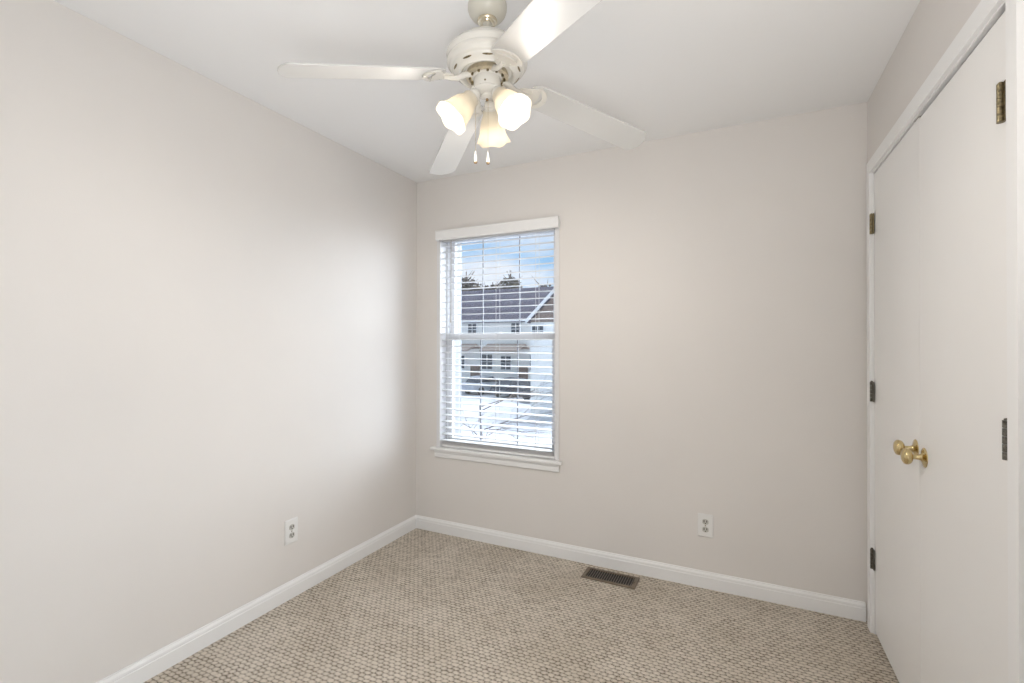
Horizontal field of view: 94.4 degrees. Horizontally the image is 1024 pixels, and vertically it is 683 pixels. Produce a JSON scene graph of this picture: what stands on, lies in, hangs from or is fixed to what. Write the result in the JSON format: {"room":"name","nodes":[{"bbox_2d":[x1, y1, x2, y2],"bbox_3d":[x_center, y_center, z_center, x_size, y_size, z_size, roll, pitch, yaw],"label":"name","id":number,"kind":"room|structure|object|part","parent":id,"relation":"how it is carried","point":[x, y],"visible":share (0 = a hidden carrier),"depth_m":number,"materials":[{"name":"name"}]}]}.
{"room":"empty bedroom","nodes":[
{"label":"empty bedroom","id":0,"kind":"room"},
{"bbox_2d":[0,0,416,682],"bbox_3d":[-1.808,0.078,1.182,0.150,2.440,4.900,0,0,26],"label":"wall","id":1,"kind":"structure","parent":0,"point":[208,297],"depth_m":1.90,"materials":[{"name":"paint"}]},
{"bbox_2d":[96,515,415,682],"bbox_3d":[-1.389,1.258,1.861,0.014,0.088,3.300,0,0,26],"label":"baseboard","id":2,"kind":"structure","parent":1,"relation":"attached to","point":[144,669],"depth_m":2.18,"materials":[{"name":"white paint"}]},
{"bbox_2d":[284,517,297,545],"bbox_3d":[-1.124,0.966,2.416,0.009,0.122,0.077,0,0,26],"label":"wall outlet","id":3,"kind":"object","parent":1,"relation":"attached to","point":[291,526],"visible":1,"depth_m":2.41,"materials":[{"name":"white plastic"}]},
{"bbox_2d":[53,0,919,182],"bbox_3d":[-0.194,-1.203,0.552,3.708,0.120,5.150,0,0,26],"label":"ceiling","id":4,"kind":"structure","parent":0,"point":[662,69],"depth_m":1.88,"materials":[{"name":"white paint"}]},
{"bbox_2d":[277,0,646,174],"bbox_3d":[-0.084,-0.866,1.596,0.948,0.541,0.947,0,0,22],"label":"ceiling fan","id":5,"kind":"object","parent":4,"relation":"hanging from","point":[487,59],"visible":1,"depth_m":1.54,"materials":[{"name":"white metal"}]},
{"bbox_3d":[-0.446,-0.820,1.444,0.494,0.006,0.122,-12,15,-22],"label":"fan blade","id":6,"kind":"part","parent":5,"relation":"part of","materials":[{"name":"white wood"}]},
{"bbox_3d":[-0.236,-0.817,1.958,0.122,0.006,0.494,-12,-7,-24],"label":"fan blade","id":7,"kind":"part","parent":5,"relation":"part of","materials":[{"name":"white wood"}]},
{"bbox_2d":[436,86,480,135],"bbox_3d":[-0.184,-0.769,1.551,0.126,0.163,0.136,0,0,26],"label":"shade","id":8,"kind":"object","parent":5,"relation":"attached to","point":[455,112],"depth_m":1.55,"materials":[{"name":"white glass"}]},
{"bbox_3d":[-0.123,-0.742,1.610,0.002,0.192,0.002,0,0,26],"label":"pull chain","id":9,"kind":"part","parent":5,"relation":"part of","materials":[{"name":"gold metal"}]},
{"bbox_2d":[477,100,510,147],"bbox_3d":[-0.078,-0.768,1.702,0.120,0.163,0.149,0,0,26],"label":"shade","id":10,"kind":"object","parent":5,"relation":"attached to","point":[492,134],"depth_m":1.67,"materials":[{"name":"white glass"}]},
{"bbox_2d":[492,83,531,130],"bbox_3d":[-0.013,-0.769,1.512,0.150,0.163,0.119,0,0,26],"label":"shade","id":11,"kind":"object","parent":5,"relation":"attached to","point":[512,108],"depth_m":1.53,"materials":[{"name":"white glass"}]},
{"bbox_3d":[0.069,-0.821,1.233,0.122,0.006,0.494,12,6,-24],"label":"fan blade","id":12,"kind":"part","parent":5,"relation":"part of","materials":[{"name":"white wood"}]},
{"bbox_3d":[0.279,-0.817,1.747,0.494,0.006,0.122,12,-16,-22],"label":"fan blade","id":13,"kind":"part","parent":5,"relation":"part of","materials":[{"name":"white wood"}]},
{"bbox_2d":[144,528,898,682],"bbox_3d":[-0.199,1.357,0.537,3.708,0.120,5.150,0,0,26],"label":"floor","id":14,"kind":"structure","parent":0,"point":[425,606],"depth_m":2.12,"materials":[{"name":"carpet"}]},
{"bbox_2d":[581,567,639,589],"bbox_3d":[0.544,1.304,2.625,0.298,0.012,0.133,0,0,26],"label":"floor vent","id":15,"kind":"object","parent":14,"relation":"in","point":[627,581],"visible":1,"depth_m":2.62,"materials":[{"name":"metal"}]},
{"bbox_2d":[416,102,867,620],"bbox_3d":[0.890,0.092,2.741,3.658,2.440,0.250,0,0,26],"label":"wall","id":16,"kind":"structure","parent":0,"point":[713,283],"depth_m":2.55,"materials":[{"name":"paint"}]},
{"bbox_2d":[430,446,561,471],"bbox_3d":[-0.109,0.760,3.118,0.954,0.070,0.130,0,0,26],"label":"window sill","id":17,"kind":"structure","parent":16,"relation":"attached to","point":[546,464],"depth_m":3.05,"materials":[{"name":"white paint"}]},
{"bbox_2d":[437,227,558,460],"bbox_3d":[-0.050,-0.004,3.218,0.894,1.501,0.308,0,0,26],"label":"window","id":18,"kind":"structure","parent":16,"relation":"in","point":[443,320],"depth_m":3.27,"materials":[{"name":"white plastic"}]},
{"bbox_2d":[435,216,559,458],"bbox_3d":[-0.104,-0.018,3.090,0.892,1.480,0.100,0,0,26],"label":"window blind","id":19,"kind":"object","parent":18,"relation":"attached to","point":[545,224],"visible":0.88,"depth_m":3.08,"materials":[{"name":"white paint"}]},
{"bbox_3d":[-0.375,0.011,3.243,0.002,1.392,0.057,0,0,26],"label":"ladder cord","id":20,"kind":"part","parent":19,"relation":"part of","materials":[{"name":"white fabric"}]},
{"bbox_3d":[-0.093,0.010,3.107,0.002,1.392,0.057,0,0,26],"label":"ladder cord","id":21,"kind":"part","parent":19,"relation":"part of","materials":[{"name":"white fabric"}]},
{"bbox_3d":[-0.103,0.714,3.107,0.824,0.016,0.052,0,0,26],"label":"rail","id":22,"kind":"part","parent":19,"relation":"part of","materials":[{"name":"white paint"}]},
{"bbox_3d":[0.160,0.010,2.986,0.002,1.392,0.057,0,0,26],"label":"ladder cord","id":23,"kind":"part","parent":19,"relation":"part of","materials":[{"name":"white fabric"}]},
{"bbox_3d":[-0.077,0.331,3.161,0.810,0.766,0.026,0,0,26],"label":"sash","id":24,"kind":"part","parent":18,"relation":"part of","materials":[{"name":"white plastic"}]},
{"bbox_3d":[-0.064,-0.371,3.190,0.810,0.717,0.026,0,0,26],"label":"sash","id":25,"kind":"part","parent":18,"relation":"part of","materials":[{"name":"clear glass"}]},
{"bbox_2d":[416,515,865,621],"bbox_3d":[0.489,1.268,2.779,2.589,0.088,0.014,0,0,26],"label":"baseboard","id":26,"kind":"structure","parent":16,"relation":"attached to","point":[798,598],"depth_m":2.61,"materials":[{"name":"white paint"}]},
{"bbox_2d":[698,513,712,537],"bbox_3d":[1.030,0.980,2.523,0.077,0.122,0.009,0,0,26],"label":"wall outlet","id":27,"kind":"object","parent":16,"relation":"attached to","point":[705,521],"visible":1,"depth_m":2.52,"materials":[{"name":"white plastic"}]},
{"bbox_2d":[702,519,708,524],"bbox_3d":[1.029,0.960,2.521,0.031,0.029,0.002,0,0,26],"label":"receptacle","id":28,"kind":"object","parent":27,"relation":"attached to","point":[704,521],"depth_m":2.52,"materials":[{"name":"white plastic"}]},
{"bbox_2d":[867,0,980,161],"bbox_3d":[1.010,0.080,0.713,0.120,2.440,3.300,0,0,26],"label":"wall","id":29,"kind":"structure","parent":0,"point":[934,25],"depth_m":1.64,"materials":[{"name":"paint"}]},
{"bbox_2d":[869,116,920,682],"bbox_3d":[1.488,0.270,1.870,0.096,2.053,0.606,0,0,26],"label":"door","id":30,"kind":"structure","parent":29,"relation":"in","point":[894,222],"depth_m":1.82,"materials":[{"name":"white paint"}]},
{"bbox_3d":[1.346,0.368,1.646,0.034,0.054,0.054,0,0,26],"label":"knob","id":31,"kind":"part","parent":30,"relation":"part of","materials":[{"name":"gold metal"}]},
{"bbox_2d":[866,0,1023,682],"bbox_3d":[1.411,0.242,1.561,0.135,2.128,1.322,0,0,26],"label":"door frame","id":32,"kind":"structure","parent":29,"relation":"attached to","point":[986,14],"depth_m":1.02,"materials":[{"name":"white paint"}]},
{"bbox_2d":[900,12,1007,682],"bbox_3d":[1.221,0.271,1.315,0.096,2.042,0.621,0,0,26],"label":"door","id":33,"kind":"structure","parent":29,"relation":"in","point":[962,456],"depth_m":1.27,"materials":[{"name":"white paint"}]},
{"bbox_3d":[1.308,0.380,1.568,0.034,0.054,0.054,0,0,26],"label":"knob","id":34,"kind":"part","parent":33,"relation":"part of","materials":[{"name":"gold metal"}]},
{"label":"outside","id":35,"kind":"structure","parent":0,"visible":0},
{"bbox_2d":[461,390,551,446],"bbox_3d":[7.139,4.887,88.693,180.000,0.300,159.400,0,0,26],"label":"ground","id":36,"kind":"structure","parent":35,"point":[471,394],"depth_m":26.46,"materials":[{"name":"white snow"}]},
{"bbox_2d":[462,270,478,290],"bbox_3d":[-5.964,-2.459,61.432,3.809,14.023,3.728,0,0,26],"label":"autumn tree","id":37,"kind":"object","parent":36,"relation":"on","point":[465,279],"visible":0.2,"depth_m":60.94,"materials":[{"name":"grey plant"}]},
{"bbox_2d":[461,375,498,394],"bbox_3d":[-2.217,3.678,40.705,1.840,1.510,4.400,0,0,44],"label":"parked car","id":38,"kind":"object","parent":36,"relation":"on","point":[469,381],"visible":0.48,"depth_m":39.49,"materials":[{"name":"silver metal"}]},
{"bbox_3d":[-2.478,3.211,40.438,1.480,0.480,2.707,0,0,44],"label":"cabin glass","id":39,"kind":"part","parent":38,"relation":"part of","materials":[{"name":"grey glass"}]},
{"bbox_2d":[481,281,501,289],"bbox_3d":[-2.414,-1.674,59.754,3.692,12.447,3.694,0,0,26],"label":"autumn tree","id":40,"kind":"object","parent":36,"relation":"on","point":[492,285],"visible":0.05,"depth_m":59.35,"materials":[{"name":"grey plant"}]},
{"bbox_2d":[461,376,551,439],"bbox_3d":[-0.662,2.450,10.162,4.159,3.612,4.185,0,0,26],"label":"bare tree","id":41,"kind":"object","parent":36,"relation":"on","point":[545,376],"visible":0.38,"depth_m":10.21,"materials":[{"name":"grey plant"}]},
{"bbox_2d":[461,286,553,382],"bbox_3d":[-5.644,-0.918,50.074,35.300,10.800,12.950,0,0,26],"label":"house","id":42,"kind":"structure","parent":36,"relation":"on","point":[490,318],"depth_m":44.33,"materials":[{"name":"grey"}]},
{"bbox_3d":[-4.979,1.955,45.344,1.000,1.200,0.020,0,0,26],"label":"pane","id":43,"kind":"part","parent":42,"relation":"part of","materials":[{"name":"grey glass"}]},
{"bbox_3d":[-3.757,-1.121,44.776,0.900,1.050,0.020,0,0,26],"label":"pane","id":44,"kind":"part","parent":42,"relation":"part of","materials":[{"name":"glass"}]},
{"bbox_3d":[-3.459,3.354,44.580,1.000,2.200,0.100,0,0,26],"label":"door","id":45,"kind":"part","parent":42,"relation":"part of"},
{"bbox_3d":[-2.321,1.878,44.064,1.100,1.350,0.020,0,0,26],"label":"pane","id":46,"kind":"part","parent":42,"relation":"part of","materials":[{"name":"grey glass"}]},
{"bbox_3d":[-0.564,1.951,43.217,1.000,1.200,0.020,0,0,26],"label":"pane","id":47,"kind":"part","parent":42,"relation":"part of","materials":[{"name":"grey glass"}]},
{"bbox_3d":[0.342,-1.125,42.802,0.900,1.050,0.020,0,0,26],"label":"pane","id":48,"kind":"part","parent":42,"relation":"part of","materials":[{"name":"glass"}]},
{"bbox_3d":[0.956,3.349,42.453,1.000,2.200,0.100,0,0,26],"label":"door","id":49,"kind":"part","parent":42,"relation":"part of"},
{"bbox_2d":[490,377,527,397],"bbox_3d":[0.412,3.669,38.328,1.840,1.510,4.400,0,0,44],"label":"parked car","id":50,"kind":"object","parent":36,"relation":"on","point":[500,382],"visible":0.42,"depth_m":37.02,"materials":[{"name":"paint"}]},
{"bbox_3d":[0.151,3.201,38.061,1.480,0.480,2.707,0,0,44],"label":"cabin glass","id":51,"kind":"part","parent":50,"relation":"part of","materials":[{"name":"grey glass"}]},
{"bbox_2d":[498,270,521,288],"bbox_3d":[-0.208,-2.647,63.998,3.562,14.451,3.445,0,0,26],"label":"autumn tree","id":52,"kind":"object","parent":36,"relation":"on","point":[508,282],"visible":0.3,"depth_m":63.48,"materials":[{"name":"grey plant"}]},
{"bbox_2d":[518,381,530,399],"bbox_3d":[2.644,3.656,35.588,4.400,1.510,1.840,0,0,-43],"label":"parked car","id":53,"kind":"object","parent":36,"relation":"on","point":[529,382],"visible":0.13,"depth_m":34.61,"materials":[{"name":"paint"}]},
{"bbox_2d":[525,288,553,418],"bbox_3d":[4.457,0.530,29.797,4.240,7.700,8.300,0,0,26],"label":"gabled house","id":54,"kind":"structure","parent":36,"relation":"on","point":[539,309],"depth_m":26.88,"materials":[{"name":"white"}]},
{"bbox_3d":[1.467,-0.607,27.049,0.700,0.630,0.020,0,0,26],"label":"pane","id":55,"kind":"part","parent":54,"relation":"part of","materials":[{"name":"glass"}]},
{"bbox_3d":[2.762,3.157,26.388,2.600,2.400,0.080,0,0,26],"label":"garage door","id":56,"kind":"part","parent":54,"relation":"part of","materials":[{"name":"white"}]}
]}

